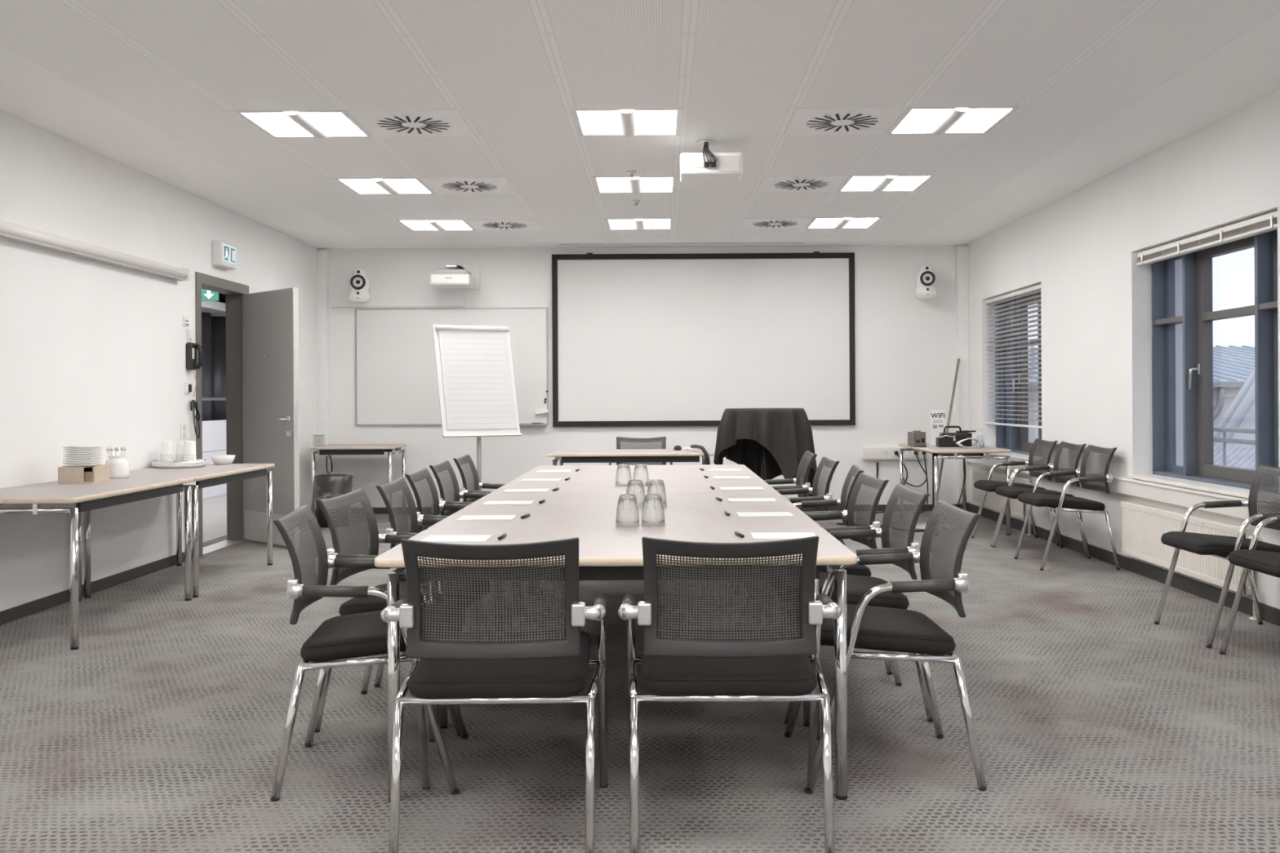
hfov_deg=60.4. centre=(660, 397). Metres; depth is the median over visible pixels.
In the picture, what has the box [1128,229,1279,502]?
window
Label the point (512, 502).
notepad
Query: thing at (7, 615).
baseboard
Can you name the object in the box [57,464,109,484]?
box
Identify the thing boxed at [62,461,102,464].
saucer
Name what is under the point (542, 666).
chair
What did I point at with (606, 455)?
folding table
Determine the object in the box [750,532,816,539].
notepad
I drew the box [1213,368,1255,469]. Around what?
roof
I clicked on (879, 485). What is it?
chair
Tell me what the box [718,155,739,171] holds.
projector
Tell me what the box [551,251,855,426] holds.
projection screen
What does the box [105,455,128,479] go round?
ceramic jar
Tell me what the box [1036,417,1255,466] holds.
balcony railing
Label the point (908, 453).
socket
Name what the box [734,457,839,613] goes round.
chair
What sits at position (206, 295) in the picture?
exit sign
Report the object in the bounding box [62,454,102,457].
saucer
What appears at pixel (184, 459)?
paper cup
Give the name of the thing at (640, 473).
drinking glass
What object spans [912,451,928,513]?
power cord
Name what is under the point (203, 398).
handrail
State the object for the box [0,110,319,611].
wall
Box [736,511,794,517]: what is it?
notepad
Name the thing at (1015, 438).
window
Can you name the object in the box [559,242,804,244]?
trim
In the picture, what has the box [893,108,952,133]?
diffuser
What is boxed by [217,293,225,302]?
ceiling
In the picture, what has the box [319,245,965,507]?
wall
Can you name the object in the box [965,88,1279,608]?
wall
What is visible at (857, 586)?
chair
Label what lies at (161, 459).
paper cup
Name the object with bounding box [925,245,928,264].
trim
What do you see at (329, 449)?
folding table
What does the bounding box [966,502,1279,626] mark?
baseboard
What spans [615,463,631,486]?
drinking glass
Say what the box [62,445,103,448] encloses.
saucer
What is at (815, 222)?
diffuser
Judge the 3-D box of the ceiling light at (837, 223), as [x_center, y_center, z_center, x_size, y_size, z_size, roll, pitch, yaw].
[1.621,-1.599,9.760,0.600,0.132,0.600,0,0,0]
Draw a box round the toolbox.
[935,426,972,447]
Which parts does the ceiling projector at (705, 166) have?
connector panel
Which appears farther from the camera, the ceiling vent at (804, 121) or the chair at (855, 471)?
the ceiling vent at (804, 121)
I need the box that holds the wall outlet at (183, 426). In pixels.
[180,423,186,440]
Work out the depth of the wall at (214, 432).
13.42 m
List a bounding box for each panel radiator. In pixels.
[971,467,1033,535]
[1120,501,1262,620]
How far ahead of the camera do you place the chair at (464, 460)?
6.86 m
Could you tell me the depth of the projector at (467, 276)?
10.81 m
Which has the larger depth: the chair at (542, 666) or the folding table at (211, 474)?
the folding table at (211, 474)
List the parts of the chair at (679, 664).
leg, leg, seat, seat frame, backrest frame, panel, leg, leg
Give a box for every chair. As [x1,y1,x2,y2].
[270,505,468,801]
[315,488,491,736]
[373,477,515,687]
[380,537,608,852]
[404,468,530,625]
[429,460,539,619]
[453,454,552,597]
[608,436,673,465]
[617,535,841,852]
[731,450,817,587]
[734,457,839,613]
[753,464,864,617]
[753,472,893,675]
[768,484,933,724]
[783,500,986,794]
[971,438,1060,546]
[991,441,1087,557]
[1013,444,1119,570]
[1153,463,1279,648]
[1219,515,1279,654]
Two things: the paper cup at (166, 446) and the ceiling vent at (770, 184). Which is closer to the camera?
the paper cup at (166, 446)
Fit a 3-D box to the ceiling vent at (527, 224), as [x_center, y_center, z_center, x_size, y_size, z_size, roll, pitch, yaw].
[-1.379,-1.528,9.760,0.588,0.008,0.588,0,0,0]
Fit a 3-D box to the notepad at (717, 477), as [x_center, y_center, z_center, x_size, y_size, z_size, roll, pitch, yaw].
[0.405,0.453,6.220,0.210,0.004,0.148,0,0,1]
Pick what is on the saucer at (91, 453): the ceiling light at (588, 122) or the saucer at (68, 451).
the saucer at (68, 451)
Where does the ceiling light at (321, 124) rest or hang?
attached to the ceiling at (739, 72)
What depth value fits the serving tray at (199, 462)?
7.38 m
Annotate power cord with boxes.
[875,450,907,513]
[903,451,927,487]
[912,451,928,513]
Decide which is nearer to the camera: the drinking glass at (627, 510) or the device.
the drinking glass at (627, 510)
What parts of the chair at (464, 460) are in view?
backrest frame, panel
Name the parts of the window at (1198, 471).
fixed sash, handle, sill, casement sash, fixed sash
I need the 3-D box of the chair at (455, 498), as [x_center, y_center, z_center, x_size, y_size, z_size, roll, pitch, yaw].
[-0.970,0.774,6.100,0.564,0.825,0.582,0,0,0]
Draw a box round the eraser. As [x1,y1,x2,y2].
[534,408,548,414]
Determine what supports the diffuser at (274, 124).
attached to the ceiling light at (321, 124)
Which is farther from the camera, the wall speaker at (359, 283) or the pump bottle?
the wall speaker at (359, 283)
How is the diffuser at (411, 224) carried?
attached to the ceiling light at (411, 224)
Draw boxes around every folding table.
[0,477,194,649]
[83,463,274,598]
[310,444,406,521]
[374,526,857,802]
[426,506,821,728]
[463,492,795,631]
[489,480,777,631]
[510,471,763,611]
[525,464,752,586]
[546,448,714,465]
[898,443,1011,535]
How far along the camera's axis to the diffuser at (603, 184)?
7.94 m
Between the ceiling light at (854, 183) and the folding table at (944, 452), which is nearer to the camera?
the ceiling light at (854, 183)
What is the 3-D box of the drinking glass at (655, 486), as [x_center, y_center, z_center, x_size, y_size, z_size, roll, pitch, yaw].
[-0.015,0.402,4.605,0.086,0.111,0.086,0,0,-4]
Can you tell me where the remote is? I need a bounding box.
[683,447,691,450]
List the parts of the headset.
cord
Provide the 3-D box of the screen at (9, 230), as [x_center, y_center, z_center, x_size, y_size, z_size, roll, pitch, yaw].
[-3.439,-0.887,6.082,0.095,0.091,3.765,0,0,0]
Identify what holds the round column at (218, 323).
on the floor
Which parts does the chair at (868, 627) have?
leg, leg, seat, seat frame, leg, panel, backrest frame, leg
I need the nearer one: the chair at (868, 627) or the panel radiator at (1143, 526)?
the chair at (868, 627)
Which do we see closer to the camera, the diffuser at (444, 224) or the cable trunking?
the diffuser at (444, 224)
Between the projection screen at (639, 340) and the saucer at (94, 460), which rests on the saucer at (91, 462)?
the saucer at (94, 460)
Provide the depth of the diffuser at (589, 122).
6.15 m
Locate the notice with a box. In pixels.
[182,315,189,326]
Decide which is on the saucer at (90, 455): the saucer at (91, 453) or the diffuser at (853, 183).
the saucer at (91, 453)
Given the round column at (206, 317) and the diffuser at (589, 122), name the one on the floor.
the round column at (206, 317)
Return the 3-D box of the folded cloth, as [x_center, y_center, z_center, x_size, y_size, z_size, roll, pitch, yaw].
[2.695,0.396,9.619,0.215,0.086,0.101,0,0,-8]
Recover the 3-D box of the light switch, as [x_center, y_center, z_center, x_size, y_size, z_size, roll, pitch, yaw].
[-3.471,-0.068,8.100,0.022,0.085,0.085,0,0,0]
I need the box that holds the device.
[965,432,972,439]
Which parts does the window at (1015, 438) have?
fixed sash, sill, handle, casement sash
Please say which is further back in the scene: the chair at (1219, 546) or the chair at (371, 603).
the chair at (1219, 546)
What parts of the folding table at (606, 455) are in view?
leg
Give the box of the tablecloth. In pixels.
[713,408,817,497]
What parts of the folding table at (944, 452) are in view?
leg, leg, leg, leg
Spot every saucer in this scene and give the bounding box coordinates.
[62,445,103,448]
[62,448,102,450]
[62,449,102,453]
[62,452,102,455]
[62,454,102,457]
[62,457,102,459]
[62,458,102,462]
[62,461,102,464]
[62,463,102,466]
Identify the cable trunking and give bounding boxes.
[862,447,927,459]
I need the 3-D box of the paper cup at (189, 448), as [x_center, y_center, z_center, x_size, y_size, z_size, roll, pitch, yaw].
[-3.228,0.347,7.550,0.086,0.095,0.086,0,0,0]
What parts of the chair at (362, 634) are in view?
leg, backrest frame, panel, leg, seat frame, seat, leg, leg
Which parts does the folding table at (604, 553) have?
leg, leg, leg, leg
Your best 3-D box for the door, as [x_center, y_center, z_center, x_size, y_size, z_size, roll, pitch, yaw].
[-3.236,0.126,8.775,0.796,2.140,1.050,0,0,0]
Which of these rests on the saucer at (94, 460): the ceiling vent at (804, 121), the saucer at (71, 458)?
the saucer at (71, 458)
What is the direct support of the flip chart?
on the floor
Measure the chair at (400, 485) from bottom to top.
0.825 m
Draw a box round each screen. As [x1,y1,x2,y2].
[0,219,191,280]
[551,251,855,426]
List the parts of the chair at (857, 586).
leg, seat, leg, panel, backrest frame, leg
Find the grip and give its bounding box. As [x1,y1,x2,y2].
[955,430,975,432]
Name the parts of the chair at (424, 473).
backrest frame, panel, leg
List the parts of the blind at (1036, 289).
rail, ladder cord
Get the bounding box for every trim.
[0,15,1279,248]
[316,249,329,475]
[331,306,465,307]
[355,248,358,267]
[458,288,465,306]
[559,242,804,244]
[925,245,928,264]
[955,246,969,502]
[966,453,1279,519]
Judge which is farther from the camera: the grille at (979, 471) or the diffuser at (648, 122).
the grille at (979, 471)
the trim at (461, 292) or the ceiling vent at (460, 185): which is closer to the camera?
the ceiling vent at (460, 185)
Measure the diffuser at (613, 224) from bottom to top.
0.034 m
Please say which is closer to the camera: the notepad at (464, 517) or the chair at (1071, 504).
the notepad at (464, 517)
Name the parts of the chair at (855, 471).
leg, panel, backrest frame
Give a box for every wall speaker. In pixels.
[348,267,370,302]
[915,264,937,299]
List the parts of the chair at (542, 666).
leg, leg, backrest frame, panel, seat, seat frame, leg, leg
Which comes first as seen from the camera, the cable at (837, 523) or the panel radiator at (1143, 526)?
the panel radiator at (1143, 526)
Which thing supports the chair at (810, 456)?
on the floor
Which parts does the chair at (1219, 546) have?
leg, seat frame, seat, leg, leg, backrest frame, panel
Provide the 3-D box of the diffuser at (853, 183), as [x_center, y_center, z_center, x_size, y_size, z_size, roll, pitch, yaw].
[1.463,-1.561,7.960,0.212,0.034,0.528,0,0,0]
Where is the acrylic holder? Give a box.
[313,435,324,445]
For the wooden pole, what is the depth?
11.01 m
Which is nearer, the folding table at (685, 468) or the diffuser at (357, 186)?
the folding table at (685, 468)
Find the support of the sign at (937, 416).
on the folding table at (944, 452)
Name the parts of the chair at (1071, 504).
leg, leg, seat, seat frame, leg, panel, backrest frame, leg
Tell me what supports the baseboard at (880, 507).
attached to the wall at (905, 344)
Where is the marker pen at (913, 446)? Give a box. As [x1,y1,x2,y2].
[913,445,926,447]
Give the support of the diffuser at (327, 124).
attached to the ceiling light at (321, 124)
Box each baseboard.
[0,509,316,625]
[350,504,962,514]
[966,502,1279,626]
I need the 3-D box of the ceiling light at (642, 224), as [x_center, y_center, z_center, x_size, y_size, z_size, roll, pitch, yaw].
[-0.179,-1.589,9.760,0.600,0.132,0.600,0,0,0]
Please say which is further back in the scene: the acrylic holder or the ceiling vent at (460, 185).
the acrylic holder
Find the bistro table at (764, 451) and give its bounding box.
[760,444,768,480]
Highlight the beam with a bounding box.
[201,301,226,316]
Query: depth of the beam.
13.74 m
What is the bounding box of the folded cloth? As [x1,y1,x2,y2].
[955,437,981,447]
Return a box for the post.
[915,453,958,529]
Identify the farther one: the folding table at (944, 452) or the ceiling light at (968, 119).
the folding table at (944, 452)
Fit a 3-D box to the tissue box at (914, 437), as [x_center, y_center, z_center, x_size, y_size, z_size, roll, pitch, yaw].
[2.347,0.375,10.059,0.124,0.139,0.122,0,0,-14]
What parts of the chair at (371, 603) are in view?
leg, backrest frame, panel, leg, seat, leg, leg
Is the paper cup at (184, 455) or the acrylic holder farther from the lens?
the acrylic holder
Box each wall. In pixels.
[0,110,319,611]
[202,419,226,498]
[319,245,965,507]
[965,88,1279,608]
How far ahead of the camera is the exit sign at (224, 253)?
8.62 m
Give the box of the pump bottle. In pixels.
[975,428,983,447]
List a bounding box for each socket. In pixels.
[883,449,888,456]
[906,451,912,455]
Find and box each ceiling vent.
[346,109,475,137]
[420,177,515,194]
[465,218,541,230]
[739,217,813,229]
[756,175,848,192]
[783,106,906,135]
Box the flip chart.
[432,324,521,499]
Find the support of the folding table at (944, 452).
on the floor
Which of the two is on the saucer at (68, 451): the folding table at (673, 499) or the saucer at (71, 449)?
the saucer at (71, 449)
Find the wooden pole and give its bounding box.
[938,358,959,489]
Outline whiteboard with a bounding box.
[355,306,548,426]
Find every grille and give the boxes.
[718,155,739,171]
[976,467,1030,480]
[1125,501,1253,530]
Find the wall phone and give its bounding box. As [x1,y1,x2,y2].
[186,342,203,396]
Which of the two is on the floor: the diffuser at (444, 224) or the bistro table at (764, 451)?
the bistro table at (764, 451)
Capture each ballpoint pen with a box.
[497,533,506,540]
[520,513,530,519]
[734,531,744,537]
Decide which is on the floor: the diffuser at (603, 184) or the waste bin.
the waste bin
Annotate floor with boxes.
[0,493,1279,852]
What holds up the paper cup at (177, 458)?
on the paper cup
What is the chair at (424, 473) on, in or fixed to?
on the floor
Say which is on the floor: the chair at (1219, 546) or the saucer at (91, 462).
the chair at (1219, 546)
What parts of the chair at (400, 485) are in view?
leg, backrest frame, panel, seat, leg, leg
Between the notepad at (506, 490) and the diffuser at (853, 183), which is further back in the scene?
the diffuser at (853, 183)
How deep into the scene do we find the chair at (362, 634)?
3.29 m
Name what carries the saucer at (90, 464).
on the box at (97, 473)
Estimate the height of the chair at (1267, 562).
0.825 m
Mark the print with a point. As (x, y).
(922, 440)
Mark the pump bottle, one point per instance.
(981, 444)
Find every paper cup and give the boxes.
[160,440,173,455]
[160,454,173,457]
[160,457,173,461]
[175,440,184,454]
[175,457,183,460]
[182,454,195,457]
[182,457,196,460]
[183,440,196,454]
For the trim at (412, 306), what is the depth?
11.26 m
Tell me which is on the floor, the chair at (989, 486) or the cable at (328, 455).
the chair at (989, 486)
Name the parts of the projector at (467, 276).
mount arm, wall plate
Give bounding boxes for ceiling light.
[232,110,373,138]
[333,177,436,195]
[395,219,475,231]
[570,107,682,136]
[591,176,677,193]
[604,217,674,230]
[804,217,883,229]
[835,174,936,192]
[884,106,1020,134]
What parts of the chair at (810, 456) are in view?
panel, backrest frame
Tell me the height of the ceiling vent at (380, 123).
0.008 m
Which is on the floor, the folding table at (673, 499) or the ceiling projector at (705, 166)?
the folding table at (673, 499)
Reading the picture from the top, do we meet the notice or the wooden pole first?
the notice
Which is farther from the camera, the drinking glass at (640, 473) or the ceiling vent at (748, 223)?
the ceiling vent at (748, 223)
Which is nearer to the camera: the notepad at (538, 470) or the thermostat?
the notepad at (538, 470)
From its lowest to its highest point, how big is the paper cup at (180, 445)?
0.095 m
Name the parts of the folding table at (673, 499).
leg, leg, leg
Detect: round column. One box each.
[201,311,211,421]
[211,315,226,420]
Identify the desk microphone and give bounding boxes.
[673,445,681,450]
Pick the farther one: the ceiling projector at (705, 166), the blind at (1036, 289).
the blind at (1036, 289)
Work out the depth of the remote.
9.45 m
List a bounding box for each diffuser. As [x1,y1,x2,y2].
[242,112,311,136]
[301,112,366,136]
[340,179,388,193]
[386,178,430,193]
[400,220,436,230]
[437,220,471,230]
[577,111,620,134]
[596,177,629,191]
[608,219,635,229]
[636,110,675,134]
[642,177,671,191]
[645,219,670,228]
[808,217,841,227]
[841,176,884,191]
[844,217,877,227]
[884,176,928,190]
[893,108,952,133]
[946,108,1011,132]
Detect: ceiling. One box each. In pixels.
[0,0,1279,239]
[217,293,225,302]
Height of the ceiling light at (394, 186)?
0.132 m
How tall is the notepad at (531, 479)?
0.004 m
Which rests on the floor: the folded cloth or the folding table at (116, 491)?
the folding table at (116, 491)
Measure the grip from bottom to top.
0.026 m
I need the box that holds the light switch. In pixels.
[184,382,191,394]
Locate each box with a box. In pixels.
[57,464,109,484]
[907,431,925,446]
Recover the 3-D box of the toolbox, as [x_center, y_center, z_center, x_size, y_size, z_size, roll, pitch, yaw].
[2.632,0.349,9.857,0.290,0.187,0.155,0,0,3]
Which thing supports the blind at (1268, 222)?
attached to the window at (1198, 471)
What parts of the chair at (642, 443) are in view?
panel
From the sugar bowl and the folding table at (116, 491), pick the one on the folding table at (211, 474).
the sugar bowl
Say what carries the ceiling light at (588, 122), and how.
attached to the ceiling at (739, 72)
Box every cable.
[325,454,333,474]
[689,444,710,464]
[836,522,924,532]
[939,458,965,519]
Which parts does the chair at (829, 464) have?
leg, panel, backrest frame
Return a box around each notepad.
[420,534,493,542]
[456,515,516,520]
[481,500,534,505]
[502,488,548,492]
[520,478,561,481]
[536,470,571,471]
[707,468,742,471]
[712,475,751,479]
[719,486,764,490]
[727,497,777,502]
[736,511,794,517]
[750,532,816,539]
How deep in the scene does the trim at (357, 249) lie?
11.26 m
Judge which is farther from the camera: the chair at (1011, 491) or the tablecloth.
the tablecloth
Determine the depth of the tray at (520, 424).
11.19 m
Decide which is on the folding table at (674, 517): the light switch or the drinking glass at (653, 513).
the drinking glass at (653, 513)
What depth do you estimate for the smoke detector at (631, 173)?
7.49 m
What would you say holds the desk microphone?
on the folding table at (606, 455)
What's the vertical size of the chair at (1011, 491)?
0.825 m
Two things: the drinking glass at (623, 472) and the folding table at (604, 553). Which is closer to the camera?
the folding table at (604, 553)
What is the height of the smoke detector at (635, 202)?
0.040 m
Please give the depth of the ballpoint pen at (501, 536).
3.57 m
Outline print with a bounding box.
[914,437,924,443]
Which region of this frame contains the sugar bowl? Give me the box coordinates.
[210,454,235,464]
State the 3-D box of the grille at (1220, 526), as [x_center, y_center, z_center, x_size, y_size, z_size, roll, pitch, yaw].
[3.107,0.699,6.570,0.042,0.008,1.540,0,0,0]
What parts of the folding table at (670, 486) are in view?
leg, leg, leg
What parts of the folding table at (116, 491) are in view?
leg, leg, leg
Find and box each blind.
[985,284,1041,428]
[1136,210,1277,265]
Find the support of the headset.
hanging from the wall at (93, 352)
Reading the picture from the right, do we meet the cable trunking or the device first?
the device
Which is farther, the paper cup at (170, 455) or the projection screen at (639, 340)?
the projection screen at (639, 340)
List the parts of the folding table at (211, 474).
leg, leg, leg, leg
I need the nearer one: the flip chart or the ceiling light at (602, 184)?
the ceiling light at (602, 184)
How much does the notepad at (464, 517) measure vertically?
0.004 m
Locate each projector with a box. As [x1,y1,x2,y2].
[430,263,479,289]
[680,139,742,182]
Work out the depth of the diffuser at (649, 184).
7.95 m
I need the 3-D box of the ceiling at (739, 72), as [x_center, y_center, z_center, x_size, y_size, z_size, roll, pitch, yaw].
[-0.179,-1.539,4.360,5.400,0.001,12.600,0,0,0]
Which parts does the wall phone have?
cord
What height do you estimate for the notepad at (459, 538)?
0.004 m
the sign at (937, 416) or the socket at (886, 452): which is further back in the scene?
the socket at (886, 452)
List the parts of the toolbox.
handle, lid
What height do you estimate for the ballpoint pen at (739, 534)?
0.013 m
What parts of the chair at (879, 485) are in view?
leg, leg, seat, panel, backrest frame, leg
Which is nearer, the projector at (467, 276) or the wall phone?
the wall phone
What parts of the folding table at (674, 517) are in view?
leg, leg, leg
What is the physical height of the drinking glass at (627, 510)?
0.111 m
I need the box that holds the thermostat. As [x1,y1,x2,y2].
[186,328,191,342]
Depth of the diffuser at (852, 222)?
9.73 m
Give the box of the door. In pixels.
[195,271,300,556]
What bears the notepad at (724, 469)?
on the folding table at (685, 468)
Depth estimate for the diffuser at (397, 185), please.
7.94 m
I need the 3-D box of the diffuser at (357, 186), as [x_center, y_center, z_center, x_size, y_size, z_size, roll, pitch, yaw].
[-2.137,-1.541,7.960,0.212,0.034,0.528,0,0,0]
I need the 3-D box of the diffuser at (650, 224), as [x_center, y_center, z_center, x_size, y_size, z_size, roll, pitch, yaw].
[-0.021,-1.553,9.760,0.212,0.034,0.528,0,0,0]
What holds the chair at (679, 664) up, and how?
on the floor
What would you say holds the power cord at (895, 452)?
hanging from the cable trunking
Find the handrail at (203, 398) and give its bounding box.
[201,396,226,400]
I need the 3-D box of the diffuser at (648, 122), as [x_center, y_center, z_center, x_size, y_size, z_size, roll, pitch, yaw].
[-0.021,-1.553,6.160,0.212,0.034,0.528,0,0,0]
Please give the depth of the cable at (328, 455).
10.57 m
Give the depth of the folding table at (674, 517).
4.12 m
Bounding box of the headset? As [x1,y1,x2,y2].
[190,400,200,439]
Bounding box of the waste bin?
[313,474,352,527]
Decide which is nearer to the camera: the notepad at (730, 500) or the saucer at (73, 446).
the notepad at (730, 500)
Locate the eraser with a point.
(542, 411)
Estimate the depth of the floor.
3.79 m
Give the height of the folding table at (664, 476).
0.720 m
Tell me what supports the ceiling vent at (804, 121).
in the ceiling at (739, 72)
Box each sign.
[201,288,218,301]
[212,240,236,270]
[930,409,945,445]
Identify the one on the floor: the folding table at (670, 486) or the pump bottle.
the folding table at (670, 486)
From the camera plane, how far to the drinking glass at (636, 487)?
4.57 m
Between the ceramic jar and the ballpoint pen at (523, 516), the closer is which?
the ballpoint pen at (523, 516)
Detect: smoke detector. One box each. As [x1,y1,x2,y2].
[626,170,635,177]
[631,200,639,205]
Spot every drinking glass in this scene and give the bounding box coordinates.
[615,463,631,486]
[615,494,639,527]
[626,480,644,507]
[632,463,648,485]
[641,493,665,527]
[647,480,666,506]
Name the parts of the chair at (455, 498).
backrest frame, panel, leg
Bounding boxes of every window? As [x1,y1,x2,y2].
[990,292,1041,462]
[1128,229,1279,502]
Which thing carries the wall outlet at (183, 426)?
attached to the wall at (93, 352)
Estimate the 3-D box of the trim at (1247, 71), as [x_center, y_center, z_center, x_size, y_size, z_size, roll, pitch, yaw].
[-0.179,-1.549,4.435,6.624,0.020,13.670,0,0,0]
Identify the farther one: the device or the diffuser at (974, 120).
the device
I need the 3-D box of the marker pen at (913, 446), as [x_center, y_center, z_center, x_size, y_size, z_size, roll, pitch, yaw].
[2.317,0.437,9.800,0.110,0.014,0.013,0,0,0]
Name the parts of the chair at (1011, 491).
leg, seat, leg, panel, backrest frame, leg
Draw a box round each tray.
[151,458,206,468]
[519,423,546,426]
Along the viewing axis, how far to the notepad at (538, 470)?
6.81 m
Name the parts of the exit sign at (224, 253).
lit panel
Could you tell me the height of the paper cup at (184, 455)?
0.095 m
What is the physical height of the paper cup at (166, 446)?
0.095 m
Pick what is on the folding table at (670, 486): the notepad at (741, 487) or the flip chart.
the notepad at (741, 487)
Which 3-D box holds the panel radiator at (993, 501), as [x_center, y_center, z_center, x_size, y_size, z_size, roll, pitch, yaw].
[3.103,0.925,10.026,0.065,0.469,1.648,0,0,0]
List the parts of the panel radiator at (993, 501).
panel, panel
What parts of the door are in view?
frame, panel, kick plate, handle, lock plate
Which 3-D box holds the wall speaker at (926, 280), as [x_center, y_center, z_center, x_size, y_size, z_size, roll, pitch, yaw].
[2.681,-1.167,11.120,0.220,0.350,0.299,0,0,4]
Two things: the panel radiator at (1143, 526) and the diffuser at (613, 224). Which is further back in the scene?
the diffuser at (613, 224)
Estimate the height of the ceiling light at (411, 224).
0.132 m
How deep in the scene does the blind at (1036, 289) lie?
9.89 m
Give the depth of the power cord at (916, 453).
11.16 m
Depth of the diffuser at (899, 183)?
7.94 m
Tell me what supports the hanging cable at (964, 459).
hanging from the folding table at (944, 452)
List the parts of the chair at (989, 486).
leg, leg, seat, leg, panel, backrest frame, leg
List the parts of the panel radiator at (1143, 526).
panel, panel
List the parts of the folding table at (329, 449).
leg, leg, leg, leg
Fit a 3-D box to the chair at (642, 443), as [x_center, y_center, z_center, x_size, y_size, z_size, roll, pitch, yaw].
[-0.169,0.770,9.759,0.582,0.825,0.564,0,0,0]

